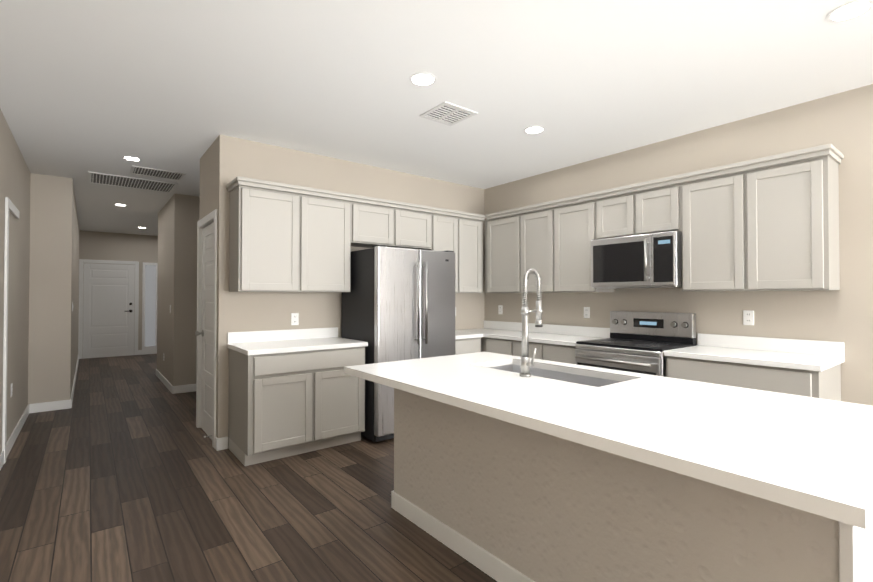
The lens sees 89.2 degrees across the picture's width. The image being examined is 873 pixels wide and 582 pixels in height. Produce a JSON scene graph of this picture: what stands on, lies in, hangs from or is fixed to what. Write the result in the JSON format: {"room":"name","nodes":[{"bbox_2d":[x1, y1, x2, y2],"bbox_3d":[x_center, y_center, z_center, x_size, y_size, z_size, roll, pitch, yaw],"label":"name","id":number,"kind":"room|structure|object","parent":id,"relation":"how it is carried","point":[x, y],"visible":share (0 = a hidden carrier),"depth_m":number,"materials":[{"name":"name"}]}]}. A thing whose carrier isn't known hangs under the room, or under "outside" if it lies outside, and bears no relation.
{"room":"kitchen","nodes":[
{"label":"kitchen","id":0,"kind":"room"},
{"bbox_2d":[0,109,30,452],"bbox_3d":[-0.993,-0.039,0.284,0.150,2.740,12.000,1,-1,-38],"label":"wall","id":1,"kind":"structure","parent":0,"point":[15,177],"depth_m":4.08,"materials":[{"name":"paint"}]},
{"bbox_2d":[2,197,19,463],"bbox_3d":[-3.660,0.315,3.815,0.017,2.120,0.745,1,-1,-38],"label":"door frame","id":2,"kind":"structure","parent":1,"relation":"attached to","point":[10,206],"depth_m":3.53,"materials":[{"name":"white wood"}]},
{"bbox_2d":[28,173,79,403],"bbox_3d":[-6.191,0.047,7.200,0.520,2.740,5.300,1,-1,-38],"label":"wall","id":3,"kind":"structure","parent":0,"point":[54,292],"depth_m":5.17,"materials":[{"name":"paint"}]},
{"bbox_2d":[0,350,227,469],"bbox_3d":[-0.755,1.323,3.824,4.620,0.105,17.300,1,-1,-38],"label":"baseboard","id":4,"kind":"structure","parent":3,"relation":"attached to","point":[221,443],"depth_m":5.11,"materials":[{"name":"white"}]},
{"bbox_2d":[79,230,157,358],"bbox_3d":[-6.144,0.090,10.702,4.920,2.740,0.150,1,-1,-38],"label":"wall","id":5,"kind":"structure","parent":0,"point":[95,245],"depth_m":9.93,"materials":[{"name":"paint"}]},
{"bbox_2d":[78,259,157,358],"bbox_3d":[-7.059,0.388,9.884,1.445,2.125,0.164,1,-1,-38],"label":"door","id":6,"kind":"structure","parent":5,"relation":"attached to","point":[108,319],"depth_m":9.82,"materials":[{"name":"white wood"}]},
{"bbox_2d":[157,194,199,385],"bbox_3d":[-3.527,0.048,7.289,1.620,2.740,1.850,1,-1,-38],"label":"wall block","id":7,"kind":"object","parent":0,"point":[178,217],"visible":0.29,"depth_m":6.19,"materials":[{"name":"paint"}]},
{"bbox_2d":[0,354,496,581],"bbox_3d":[-0.837,1.425,3.822,5.550,0.100,17.800,1,-1,-38],"label":"floor","id":8,"kind":"structure","parent":0,"point":[122,469],"depth_m":2.81,"materials":[{"name":"brown wood"}]},
{"bbox_2d":[227,327,367,465],"bbox_3d":[-1.225,0.870,3.945,1.042,1.014,0.632,1,-1,-38],"label":"base cabinet","id":9,"kind":"object","parent":8,"relation":"on","point":[292,392],"visible":0.92,"depth_m":3.69,"materials":[{"name":"grey paint"}]},
{"bbox_2d":[341,245,454,441],"bbox_3d":[-0.367,0.487,4.491,0.920,1.792,0.787,1,-1,-38],"label":"refrigerator","id":10,"kind":"object","parent":8,"relation":"on","point":[397,304],"visible":0.52,"depth_m":4.15,"materials":[{"name":"grey metal"}]},
{"bbox_2d":[455,328,482,354],"bbox_3d":[0.137,0.883,5.011,0.480,1.014,0.637,1,-1,-38],"label":"base cabinet","id":11,"kind":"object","parent":8,"relation":"on","point":[466,340],"depth_m":4.83,"materials":[{"name":"grey paint"}]},
{"bbox_2d":[483,320,609,363],"bbox_3d":[0.942,0.881,4.889,0.637,1.014,1.824,1,-1,-38],"label":"base cabinet","id":12,"kind":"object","parent":8,"relation":"on","point":[556,343],"depth_m":4.62,"materials":[{"name":"grey paint"}]},
{"bbox_2d":[391,364,872,581],"bbox_3d":[0.696,0.917,2.196,0.812,0.875,2.149,1,-1,-38],"label":"kitchen island","id":13,"kind":"object","parent":8,"relation":"on","point":[546,471],"depth_m":1.74,"materials":[{"name":"paint"}]},
{"bbox_2d":[344,357,872,531],"bbox_3d":[0.395,0.456,1.934,0.640,0.038,2.230,1,-1,-38],"label":"island countertop","id":14,"kind":"structure","parent":13,"relation":"on","point":[814,469],"depth_m":1.36,"materials":[{"name":"white stone"}]},
{"bbox_2d":[436,352,872,435],"bbox_3d":[0.847,0.461,2.289,0.510,0.038,2.230,1,-1,-38],"label":"island countertop","id":15,"kind":"structure","parent":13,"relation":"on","point":[851,417],"depth_m":1.83,"materials":[{"name":"white stone"}]},
{"bbox_2d":[519,267,542,376],"bbox_3d":[0.516,0.158,2.312,0.162,0.567,0.111,1,-1,-38],"label":"faucet","id":16,"kind":"object","parent":15,"relation":"on","point":[526,364],"visible":1,"depth_m":2.29,"materials":[{"name":"silver metal"}]},
{"bbox_2d":[575,311,695,376],"bbox_3d":[1.693,0.783,3.833,0.708,1.185,0.756,1,-1,-38],"label":"range","id":17,"kind":"object","parent":8,"relation":"on","point":[638,342],"visible":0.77,"depth_m":3.80,"materials":[{"name":"silver metal"}]},
{"bbox_2d":[664,333,843,400],"bbox_3d":[2.266,0.860,3.206,0.632,1.014,0.927,1,-1,-38],"label":"base cabinet","id":18,"kind":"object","parent":8,"relation":"on","point":[809,368],"depth_m":3.06,"materials":[{"name":"grey paint"}]},
{"bbox_2d":[199,134,483,437],"bbox_3d":[-0.900,0.022,5.176,3.200,2.740,0.880,1,-1,-38],"label":"wall","id":19,"kind":"structure","parent":0,"point":[225,160],"depth_m":4.25,"materials":[{"name":"paint"}]},
{"bbox_2d":[195,209,216,447],"bbox_3d":[-2.163,0.331,4.237,0.180,2.098,0.826,1,-1,-38],"label":"door","id":20,"kind":"structure","parent":19,"relation":"attached to","point":[206,333],"depth_m":4.30,"materials":[{"name":"white wood"}]},
{"bbox_2d":[291,313,298,324],"bbox_3d":[-1.357,0.270,4.248,0.072,0.116,0.008,1,-1,-38],"label":"outlet","id":21,"kind":"object","parent":19,"relation":"attached to","point":[294,318],"visible":1,"depth_m":4.25,"materials":[{"name":"white plastic"}]},
{"bbox_2d":[226,176,485,292],"bbox_3d":[-0.623,-0.453,4.603,2.818,0.935,0.367,1,-1,-38],"label":"upper cabinet","id":22,"kind":"object","parent":19,"relation":"attached to","point":[283,237],"visible":0.94,"depth_m":4.08,"materials":[{"name":"grey paint"}]},
{"bbox_2d":[0,0,872,235],"bbox_3d":[-0.837,-1.415,3.857,5.550,0.100,17.800,1,-1,-38],"label":"ceiling","id":23,"kind":"structure","parent":0,"point":[105,86],"depth_m":2.87,"materials":[{"name":"white paint"}]},
{"bbox_2d":[122,156,141,160],"bbox_3d":[-3.116,-1.353,4.533,0.166,0.005,0.166,1,-1,-38],"label":"recessed light","id":24,"kind":"object","parent":23,"relation":"in","point":[131,158],"visible":1,"depth_m":4.52,"materials":[{"name":"white"}]},
{"bbox_2d":[88,171,177,192],"bbox_3d":[-3.768,-1.339,5.509,0.880,0.010,0.600,1,-1,-38],"label":"ceiling vent","id":25,"kind":"object","parent":23,"relation":"in","point":[125,182],"visible":1,"depth_m":5.48,"materials":[{"name":"white metal"}]},
{"bbox_2d":[130,165,185,180],"bbox_3d":[-3.190,-1.344,5.072,0.510,0.010,0.380,1,-1,-38],"label":"ceiling vent","id":26,"kind":"object","parent":23,"relation":"in","point":[156,173],"visible":0.98,"depth_m":5.06,"materials":[{"name":"white metal"}]},
{"bbox_2d":[409,72,435,85],"bbox_3d":[-0.089,-1.374,2.880,0.176,0.005,0.176,1,-1,-38],"label":"recessed light","id":27,"kind":"object","parent":23,"relation":"in","point":[422,79],"visible":1,"depth_m":2.87,"materials":[{"name":"white"}]},
{"bbox_2d":[419,101,477,125],"bbox_3d":[0.091,-1.365,3.428,0.320,0.010,0.320,1,-1,-38],"label":"ceiling vent","id":28,"kind":"object","parent":23,"relation":"in","point":[448,113],"visible":0.96,"depth_m":3.42,"materials":[{"name":"white metal"}]},
{"bbox_2d":[524,126,544,133],"bbox_3d":[0.828,-1.363,3.753,0.176,0.005,0.176,1,-1,-38],"label":"recessed light","id":29,"kind":"object","parent":23,"relation":"in","point":[533,129],"visible":1,"depth_m":3.74,"materials":[{"name":"white"}]},
{"bbox_2d":[826,0,872,21],"bbox_3d":[2.043,-1.383,2.190,0.176,0.005,0.176,1,-1,-38],"label":"recessed light","id":30,"kind":"object","parent":23,"relation":"in","point":[850,10],"visible":1,"depth_m":2.18,"materials":[{"name":"white"}]},
{"bbox_2d":[484,84,872,405],"bbox_3d":[2.687,-0.001,3.320,0.150,2.740,12.230,1,-1,-38],"label":"wall","id":31,"kind":"structure","parent":0,"point":[842,122],"depth_m":3.43,"materials":[{"name":"paint"}]},
{"bbox_2d":[498,305,502,313],"bbox_3d":[0.805,0.237,5.584,0.008,0.116,0.072,1,-1,-38],"label":"outlet","id":32,"kind":"object","parent":31,"relation":"attached to","point":[500,309],"visible":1,"depth_m":5.58,"materials":[{"name":"white plastic"}]},
{"bbox_2d":[584,307,589,317],"bbox_3d":[1.565,0.225,4.617,0.008,0.116,0.072,1,-1,-38],"label":"electrical outlet","id":33,"kind":"object","parent":31,"relation":"attached to","point":[586,312],"visible":1,"depth_m":4.61,"materials":[{"name":"white plastic"}]},
{"bbox_2d":[485,144,843,292],"bbox_3d":[1.676,-0.458,4.189,0.367,0.935,3.197,1,-1,-38],"label":"upper cabinet","id":34,"kind":"object","parent":31,"relation":"attached to","point":[769,223],"visible":0.98,"depth_m":3.41,"materials":[{"name":"grey paint"}]},
{"bbox_2d":[591,231,681,288],"bbox_3d":[1.808,-0.254,3.937,0.468,0.450,0.756,1,-1,-38],"label":"microwave","id":35,"kind":"object","parent":34,"relation":"attached to","point":[651,260],"visible":0.96,"depth_m":3.77,"materials":[{"name":"silver metal"}]},
{"bbox_2d":[743,310,753,324],"bbox_3d":[2.454,0.211,3.485,0.008,0.116,0.072,1,-1,-38],"label":"electrical outlet","id":36,"kind":"object","parent":31,"relation":"attached to","point":[748,317],"visible":1,"depth_m":3.48,"materials":[{"name":"white plastic"}]}
]}

